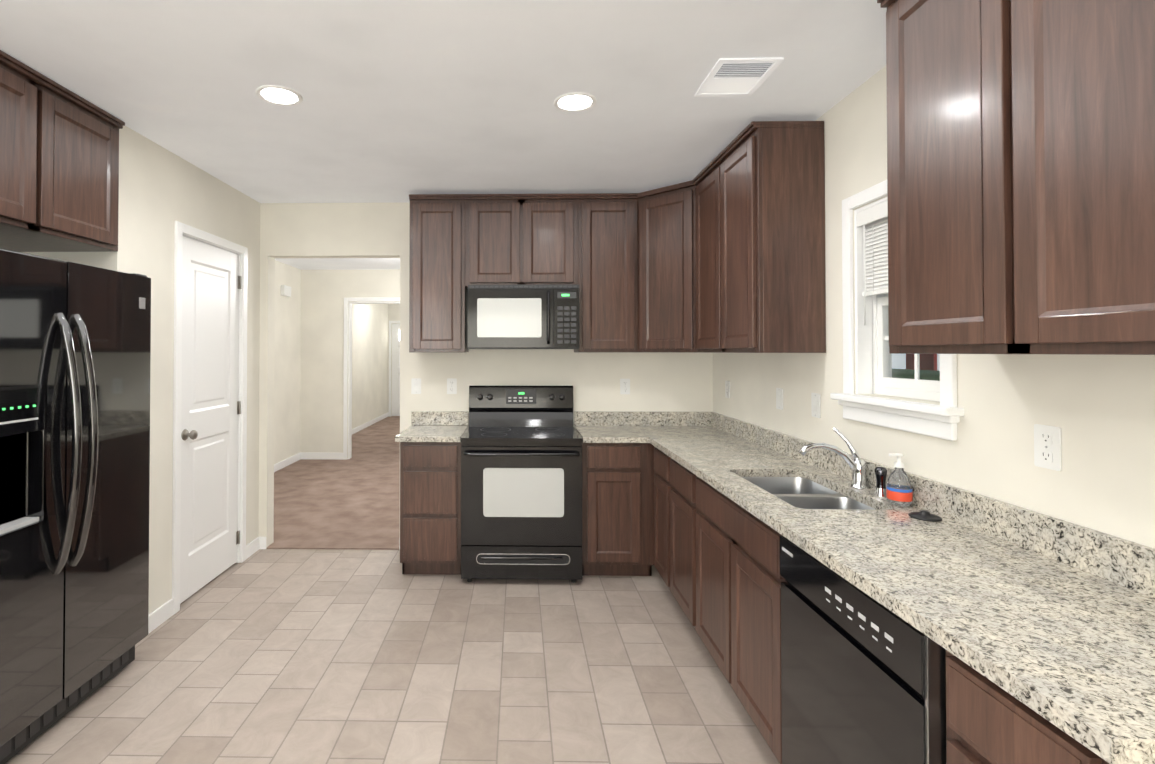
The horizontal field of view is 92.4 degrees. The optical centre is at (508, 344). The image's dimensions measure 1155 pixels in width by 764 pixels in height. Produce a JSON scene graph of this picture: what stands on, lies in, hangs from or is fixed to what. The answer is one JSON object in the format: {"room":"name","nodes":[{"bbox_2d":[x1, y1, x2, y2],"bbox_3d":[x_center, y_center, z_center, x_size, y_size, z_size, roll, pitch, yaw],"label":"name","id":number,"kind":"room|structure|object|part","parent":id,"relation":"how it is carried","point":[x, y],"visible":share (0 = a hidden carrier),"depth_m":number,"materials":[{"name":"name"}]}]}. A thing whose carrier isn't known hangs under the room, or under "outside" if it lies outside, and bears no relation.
{"room":"kitchen","nodes":[
{"label":"kitchen","id":0,"kind":"room"},
{"bbox_2d":[22,252,93,266],"bbox_3d":[-2.251,0.209,2.686,0.541,2.555,0.114,0,-1,1],"label":"wall","id":1,"kind":"structure","parent":0,"point":[85,258],"depth_m":2.63,"materials":[{"name":"paint"}]},
{"bbox_2d":[94,126,259,614],"bbox_3d":[-1.911,0.217,3.346,0.114,2.555,1.448,0,-1,1],"label":"wall","id":2,"kind":"structure","parent":0,"point":[162,190],"depth_m":2.99,"materials":[{"name":"paint"}]},
{"bbox_2d":[148,536,259,633],"bbox_3d":[-1.847,1.449,3.322,0.014,0.091,1.461,0,-1,1],"label":"baseboard","id":3,"kind":"structure","parent":2,"relation":"attached to","point":[159,616],"depth_m":2.96,"materials":[{"name":"white wood"}]},
{"bbox_2d":[172,221,247,614],"bbox_3d":[-1.900,0.405,3.449,0.132,2.182,0.800,0,-1,1],"label":"door frame","id":4,"kind":"structure","parent":2,"relation":"attached to","point":[181,230],"depth_m":3.11,"materials":[{"name":"white wood"}]},
{"bbox_2d":[180,236,240,603],"bbox_3d":[-1.846,0.428,3.452,0.105,2.106,0.689,0,-1,1],"label":"pantry door","id":5,"kind":"structure","parent":2,"relation":"in","point":[210,412],"depth_m":3.43,"materials":[{"name":"white wood"}]},
{"bbox_2d":[274,260,387,463],"bbox_3d":[-2.817,0.272,8.278,0.140,2.545,8.153,0,-1,1],"label":"wall","id":6,"kind":"structure","parent":0,"point":[287,370],"depth_m":7.32,"materials":[{"name":"paint"}]},
{"bbox_2d":[281,285,290,296],"bbox_3d":[-2.773,-0.672,6.866,0.050,0.127,0.203,0,-1,1],"label":"door chime","id":7,"kind":"object","parent":6,"relation":"attached to","point":[285,290],"visible":1,"depth_m":6.81,"materials":[{"name":"white plastic"}]},
{"bbox_2d":[274,452,300,471],"bbox_3d":[-2.810,1.468,5.780,0.016,0.091,3.187,0,-1,1],"label":"baseboard","id":8,"kind":"structure","parent":6,"relation":"attached to","point":[297,457],"depth_m":6.94,"materials":[{"name":"white"}]},
{"bbox_2d":[352,412,388,433],"bbox_3d":[-2.709,1.518,9.855,0.013,0.091,4.737,0,-1,1],"label":"baseboard","id":9,"kind":"structure","parent":6,"relation":"attached to","point":[354,430],"depth_m":10.66,"materials":[{"name":"white"}]},
{"bbox_2d":[266,416,399,549],"bbox_3d":[-0.600,1.587,8.259,5.207,0.086,8.458,0,-1,1],"label":"floor carpet","id":10,"kind":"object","parent":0,"point":[353,502],"depth_m":5.40,"materials":[{"name":"brown carpet"}]},
{"bbox_2d":[300,269,399,458],"bbox_3d":[-0.401,0.261,7.401,4.775,2.545,0.114,0,-1,1],"label":"wall","id":11,"kind":"structure","parent":0,"point":[324,293],"depth_m":7.38,"materials":[{"name":"paint"}]},
{"bbox_2d":[301,452,342,459],"bbox_3d":[-2.482,1.488,7.361,0.552,0.091,0.013,0,-1,1],"label":"baseboard","id":12,"kind":"structure","parent":11,"relation":"attached to","point":[304,455],"depth_m":7.35,"materials":[{"name":"white"}]},
{"bbox_2d":[343,297,399,459],"bbox_3d":[-1.693,0.450,7.414,1.022,2.168,0.132,0,-1,1],"label":"door frame","id":13,"kind":"structure","parent":11,"relation":"attached to","point":[347,374],"depth_m":7.37,"materials":[{"name":"white wood"}]},
{"bbox_2d":[5,549,779,763],"bbox_3d":[-0.566,1.500,0.663,4.394,0.076,6.731,0,-1,1],"label":"floor","id":14,"kind":"structure","parent":0,"point":[312,656],"depth_m":2.44,"materials":[{"name":"tile"}]},
{"bbox_2d":[0,248,150,763],"bbox_3d":[-2.037,0.574,2.137,0.868,1.811,0.909,0,-1,1],"label":"refrigerator","id":15,"kind":"object","parent":14,"relation":"on","point":[75,348],"visible":1,"depth_m":2.10,"materials":[{"name":"black metal"}]},
{"bbox_3d":[-1.740,0.513,1.891,0.084,1.674,0.426,0,-1,1],"label":"door","id":16,"kind":"part","parent":15,"relation":"part of","materials":[{"name":"black metal"}]},
{"bbox_2d":[400,442,460,574],"bbox_3d":[-0.491,1.062,3.762,0.392,0.876,0.537,0,-1,1],"label":"base cabinet","id":17,"kind":"object","parent":14,"relation":"on","point":[430,507],"visible":0.69,"depth_m":3.50,"materials":[{"name":"brown wood"}]},
{"bbox_2d":[395,411,468,441],"bbox_3d":[-0.504,0.552,3.760,0.419,0.137,0.554,0,-1,1],"label":"countertop","id":18,"kind":"structure","parent":17,"relation":"on","point":[439,426],"depth_m":3.90,"materials":[{"name":"stone"}]},
{"bbox_2d":[460,385,582,582],"bbox_3d":[0.088,0.895,3.679,0.762,1.206,0.668,0,-1,1],"label":"range","id":19,"kind":"object","parent":14,"relation":"on","point":[521,481],"visible":1,"depth_m":3.41,"materials":[{"name":"black metal"}]},
{"bbox_2d":[582,442,658,575],"bbox_3d":[0.972,1.056,3.277,1.008,0.876,0.458,0,-1,1],"label":"base cabinet","id":20,"kind":"object","parent":14,"relation":"on","point":[585,446],"depth_m":3.50,"materials":[{"name":"brown wood"}]},
{"bbox_2d":[586,450,681,575],"bbox_3d":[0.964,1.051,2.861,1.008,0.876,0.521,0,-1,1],"label":"base cabinet","id":21,"kind":"object","parent":14,"relation":"on","point":[594,458],"depth_m":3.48,"materials":[{"name":"brown wood"}]},
{"bbox_2d":[598,466,786,763],"bbox_3d":[0.952,1.043,2.211,1.008,0.876,0.932,0,-1,1],"label":"base cabinet","id":22,"kind":"object","parent":14,"relation":"on","point":[710,553],"depth_m":2.42,"materials":[{"name":"brown wood"}]},
{"bbox_2d":[574,411,1154,763],"bbox_3d":[0.955,0.575,2.386,1.007,0.477,3.246,0,-1,1],"label":"countertop","id":23,"kind":"structure","parent":22,"relation":"on","point":[1050,619],"depth_m":1.35,"materials":[{"name":"stone"}]},
{"bbox_2d":[742,477,875,509],"bbox_3d":[1.172,0.707,2.198,0.404,0.210,0.704,0,-1,1],"label":"sink","id":24,"kind":"object","parent":23,"relation":"in","point":[800,492],"depth_m":2.22,"materials":[{"name":"silver metal"}]},
{"bbox_2d":[798,428,886,497],"bbox_3d":[1.293,0.450,2.137,0.273,0.232,0.206,0,-1,1],"label":"faucet","id":25,"kind":"object","parent":23,"relation":"on","point":[869,478],"depth_m":2.17,"materials":[{"name":"silver metal"}]},
{"bbox_2d":[886,453,912,506],"bbox_3d":[1.381,0.473,1.942,0.076,0.178,0.076,0,-1,1],"label":"soap bottle","id":26,"kind":"object","parent":23,"relation":"on","point":[899,492],"visible":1,"depth_m":1.92,"materials":[{"name":"clear plastic"}]},
{"bbox_2d":[908,510,941,521],"bbox_3d":[1.353,0.549,1.784,0.089,0.022,0.089,0,-1,1],"label":"stopper","id":27,"kind":"object","parent":23,"relation":"on","point":[924,515],"visible":1,"depth_m":1.77,"materials":[{"name":"black plastic"}]},
{"bbox_2d":[780,536,946,763],"bbox_3d":[1.134,1.035,1.421,0.563,0.872,0.625,0,-1,1],"label":"dishwasher","id":28,"kind":"object","parent":14,"relation":"on","point":[863,677],"visible":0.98,"depth_m":1.37,"materials":[{"name":"black metal"}]},
{"bbox_2d":[945,649,1108,763],"bbox_3d":[1.145,1.027,0.939,0.573,0.876,0.325,0,-1,1],"label":"base cabinet","id":29,"kind":"object","parent":14,"relation":"on","point":[988,721],"visible":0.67,"depth_m":0.97,"materials":[{"name":"brown wood"}]},
{"bbox_2d":[388,304,399,415],"bbox_3d":[-1.833,0.321,12.280,1.676,2.545,0.114,0,-1,1],"label":"wall","id":30,"kind":"structure","parent":0,"point":[393,312],"depth_m":12.25,"materials":[{"name":"paint"}]},
{"bbox_2d":[389,321,399,416],"bbox_3d":[-2.215,0.527,12.218,0.879,2.131,0.017,0,-1,1],"label":"door frame","id":31,"kind":"structure","parent":30,"relation":"attached to","point":[390,322],"depth_m":12.22,"materials":[{"name":"white wood"}]},
{"bbox_2d":[392,324,399,415],"bbox_3d":[-2.215,0.555,12.236,0.757,2.060,0.109,0,-1,1],"label":"hall door","id":32,"kind":"structure","parent":30,"relation":"in","point":[395,369],"depth_m":12.25,"materials":[{"name":"white wood"}]},
{"bbox_2d":[0,0,886,269],"bbox_3d":[-0.664,-1.092,4.926,5.207,0.102,15.189,0,-1,1],"label":"ceiling","id":33,"kind":"structure","parent":0,"point":[402,100],"depth_m":2.23,"materials":[{"name":"paint"}]},
{"bbox_2d":[255,85,302,105],"bbox_3d":[-0.984,-1.070,2.366,0.188,0.005,0.188,0,-1,1],"label":"recessed light","id":34,"kind":"object","parent":33,"relation":"in","point":[278,95],"visible":1,"depth_m":2.36,"materials":[{"name":"white"}]},
{"bbox_2d":[554,92,596,111],"bbox_3d":[0.295,-1.069,2.428,0.188,0.005,0.188,0,-1,1],"label":"recessed light","id":35,"kind":"object","parent":33,"relation":"in","point":[575,102],"visible":1,"depth_m":2.42,"materials":[{"name":"white"}]},
{"bbox_2d":[695,58,783,95],"bbox_3d":[0.916,-1.071,2.208,0.239,0.007,0.295,0,-1,1],"label":"ceiling vent","id":36,"kind":"object","parent":33,"relation":"in","point":[736,76],"visible":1,"depth_m":2.19,"materials":[{"name":"white paint"}]},
{"bbox_2d":[259,202,712,547],"bbox_3d":[-0.742,0.226,4.105,4.877,2.555,0.114,0,-1,1],"label":"wall","id":37,"kind":"structure","parent":0,"point":[671,381],"depth_m":4.04,"materials":[{"name":"paint"}]},
{"bbox_2d":[260,536,399,549],"bbox_3d":[-1.250,1.458,4.093,1.152,0.091,0.128,0,-1,1],"label":"baseboard","id":38,"kind":"structure","parent":37,"relation":"attached to","point":[262,542],"depth_m":4.04,"materials":[{"name":"white"}]},
{"bbox_2d":[411,378,420,393],"bbox_3d":[-0.675,0.304,4.041,0.071,0.114,0.009,0,-1,1],"label":"light switch","id":39,"kind":"object","parent":37,"relation":"attached to","point":[415,385],"visible":1,"depth_m":4.04,"materials":[{"name":"white plastic"}]},
{"bbox_2d":[409,194,472,351],"bbox_3d":[-0.457,-0.483,3.887,0.426,1.072,0.324,0,-1,1],"label":"upper cabinet","id":40,"kind":"object","parent":37,"relation":"attached to","point":[441,225],"depth_m":3.73,"materials":[{"name":"brown wood"}]},
{"bbox_2d":[447,378,456,393],"bbox_3d":[-0.413,0.304,4.036,0.071,0.114,0.008,0,-1,1],"label":"electrical outlet","id":41,"kind":"object","parent":37,"relation":"attached to","point":[451,385],"visible":1,"depth_m":4.04,"materials":[{"name":"white plastic"}]},
{"bbox_2d":[473,194,532,284],"bbox_3d":[-0.065,-0.708,3.882,0.451,0.622,0.324,0,-1,1],"label":"upper cabinet","id":42,"kind":"object","parent":37,"relation":"attached to","point":[502,223],"depth_m":3.72,"materials":[{"name":"brown wood"}]},
{"bbox_2d":[468,285,579,348],"bbox_3d":[0.104,-0.183,3.797,0.739,0.424,0.471,0,-1,1],"label":"over-the-range microwave","id":43,"kind":"object","parent":42,"relation":"attached to","point":[523,316],"visible":1,"depth_m":3.61,"materials":[{"name":"black"}]},
{"bbox_2d":[533,193,568,284],"bbox_3d":[0.252,-0.708,3.876,0.451,0.622,0.324,0,-1,1],"label":"upper cabinet","id":44,"kind":"object","parent":37,"relation":"attached to","point":[550,211],"depth_m":3.72,"materials":[{"name":"brown wood"}]},
{"bbox_2d":[569,193,632,351],"bbox_3d":[0.683,-0.483,3.840,0.504,1.072,0.375,0,-1,1],"label":"upper cabinet","id":45,"kind":"object","parent":37,"relation":"attached to","point":[600,224],"depth_m":3.71,"materials":[{"name":"brown wood"}]},
{"bbox_2d":[620,379,629,393],"bbox_3d":[0.854,0.304,4.012,0.071,0.114,0.008,0,-1,1],"label":"electrical outlet","id":46,"kind":"object","parent":37,"relation":"attached to","point":[624,386],"visible":1,"depth_m":4.01,"materials":[{"name":"white plastic"}]},
{"bbox_2d":[633,182,684,351],"bbox_3d":[1.160,-0.485,3.695,0.645,1.072,0.646,0,-1,1],"label":"upper cabinet","id":47,"kind":"object","parent":37,"relation":"attached to","point":[658,214],"depth_m":3.59,"materials":[{"name":"brown wood"}]},
{"bbox_2d":[713,66,1154,548],"bbox_3d":[1.537,0.205,2.392,0.152,2.555,10.236,0,-1,1],"label":"wall","id":48,"kind":"structure","parent":0,"point":[1099,410],"depth_m":1.67,"materials":[{"name":"paint"}]},
{"bbox_2d":[725,381,729,397],"bbox_3d":[1.481,0.300,3.713,0.008,0.114,0.071,0,-1,1],"label":"electrical outlet","id":49,"kind":"object","parent":48,"relation":"attached to","point":[727,389],"visible":1,"depth_m":3.70,"materials":[{"name":"white plastic"}]},
{"bbox_2d":[685,121,825,352],"bbox_3d":[1.282,-0.493,3.000,0.374,1.072,0.930,0,-1,1],"label":"upper cabinet","id":50,"kind":"object","parent":48,"relation":"attached to","point":[722,251],"depth_m":2.54,"materials":[{"name":"brown wood"}]},
{"bbox_2d":[776,388,782,409],"bbox_3d":[1.467,0.291,2.974,0.009,0.114,0.071,0,-1,1],"label":"light switch","id":51,"kind":"object","parent":48,"relation":"attached to","point":[779,398],"visible":1,"depth_m":2.97,"materials":[{"name":"white plastic"}]},
{"bbox_2d":[811,393,820,417],"bbox_3d":[1.460,0.287,2.611,0.009,0.114,0.071,0,-1,1],"label":"light switch","id":52,"kind":"object","parent":48,"relation":"attached to","point":[816,404],"visible":1,"depth_m":2.60,"materials":[{"name":"white plastic"}]},
{"bbox_2d":[830,180,963,440],"bbox_3d":[1.492,-0.158,2.075,0.190,0.942,0.650,0,-1,1],"label":"window","id":53,"kind":"structure","parent":48,"relation":"in","point":[864,367],"depth_m":2.25,"materials":[{"name":"white wood"}]},
{"bbox_2d":[857,200,887,324],"bbox_3d":[1.485,-0.319,2.076,0.057,0.472,0.447,0,-1,1],"label":"window blind","id":54,"kind":"object","parent":53,"relation":"attached to","point":[873,221],"visible":0.4,"depth_m":2.22,"materials":[{"name":"white plastic"}]},
{"bbox_2d":[877,0,1154,354],"bbox_3d":[1.270,-0.515,1.223,0.333,1.072,0.852,0,-1,1],"label":"upper cabinet","id":55,"kind":"object","parent":48,"relation":"attached to","point":[1021,172],"visible":1,"depth_m":1.19,"materials":[{"name":"brown wood"}]},
{"bbox_2d":[1034,424,1061,470],"bbox_3d":[1.439,0.273,1.468,0.008,0.114,0.071,0,-1,1],"label":"electrical outlet","id":56,"kind":"object","parent":48,"relation":"attached to","point":[1047,447],"visible":1,"depth_m":1.46,"materials":[{"name":"white plastic"}]},
{"bbox_3d":[-2.629,0.177,0.051,0.114,2.555,5.398,0,-1,1],"label":"wall","id":57,"kind":"structure","parent":0,"visible":0},
{"bbox_2d":[0,50,124,251],"bbox_3d":[-2.184,-0.760,2.176,0.687,0.620,0.915,0,-1,1],"label":"upper cabinet","id":58,"kind":"object","parent":57,"relation":"attached to","point":[59,167],"visible":1,"depth_m":2.27,"materials":[{"name":"brown wood"}]},
{"label":"outside","id":59,"kind":"structure","parent":0,"visible":0},
{"bbox_3d":[12.470,2.077,13.634,21.184,0.203,43.180,0,-1,1],"label":"ground","id":60,"kind":"structure","parent":59,"visible":0},
{"bbox_2d":[892,369,939,380],"bbox_3d":[4.377,1.125,9.479,0.889,1.600,16.256,0,-1,1],"label":"hedge","id":61,"kind":"object","parent":60,"relation":"on","point":[911,372],"depth_m":5.38,"materials":[{"name":"green plant"}]},
{"bbox_2d":[892,354,939,370],"bbox_3d":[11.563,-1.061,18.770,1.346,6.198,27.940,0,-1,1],"label":"house","id":62,"kind":"structure","parent":60,"relation":"on","point":[901,359],"depth_m":14.66,"materials":[{"name":"grey"}]}
]}

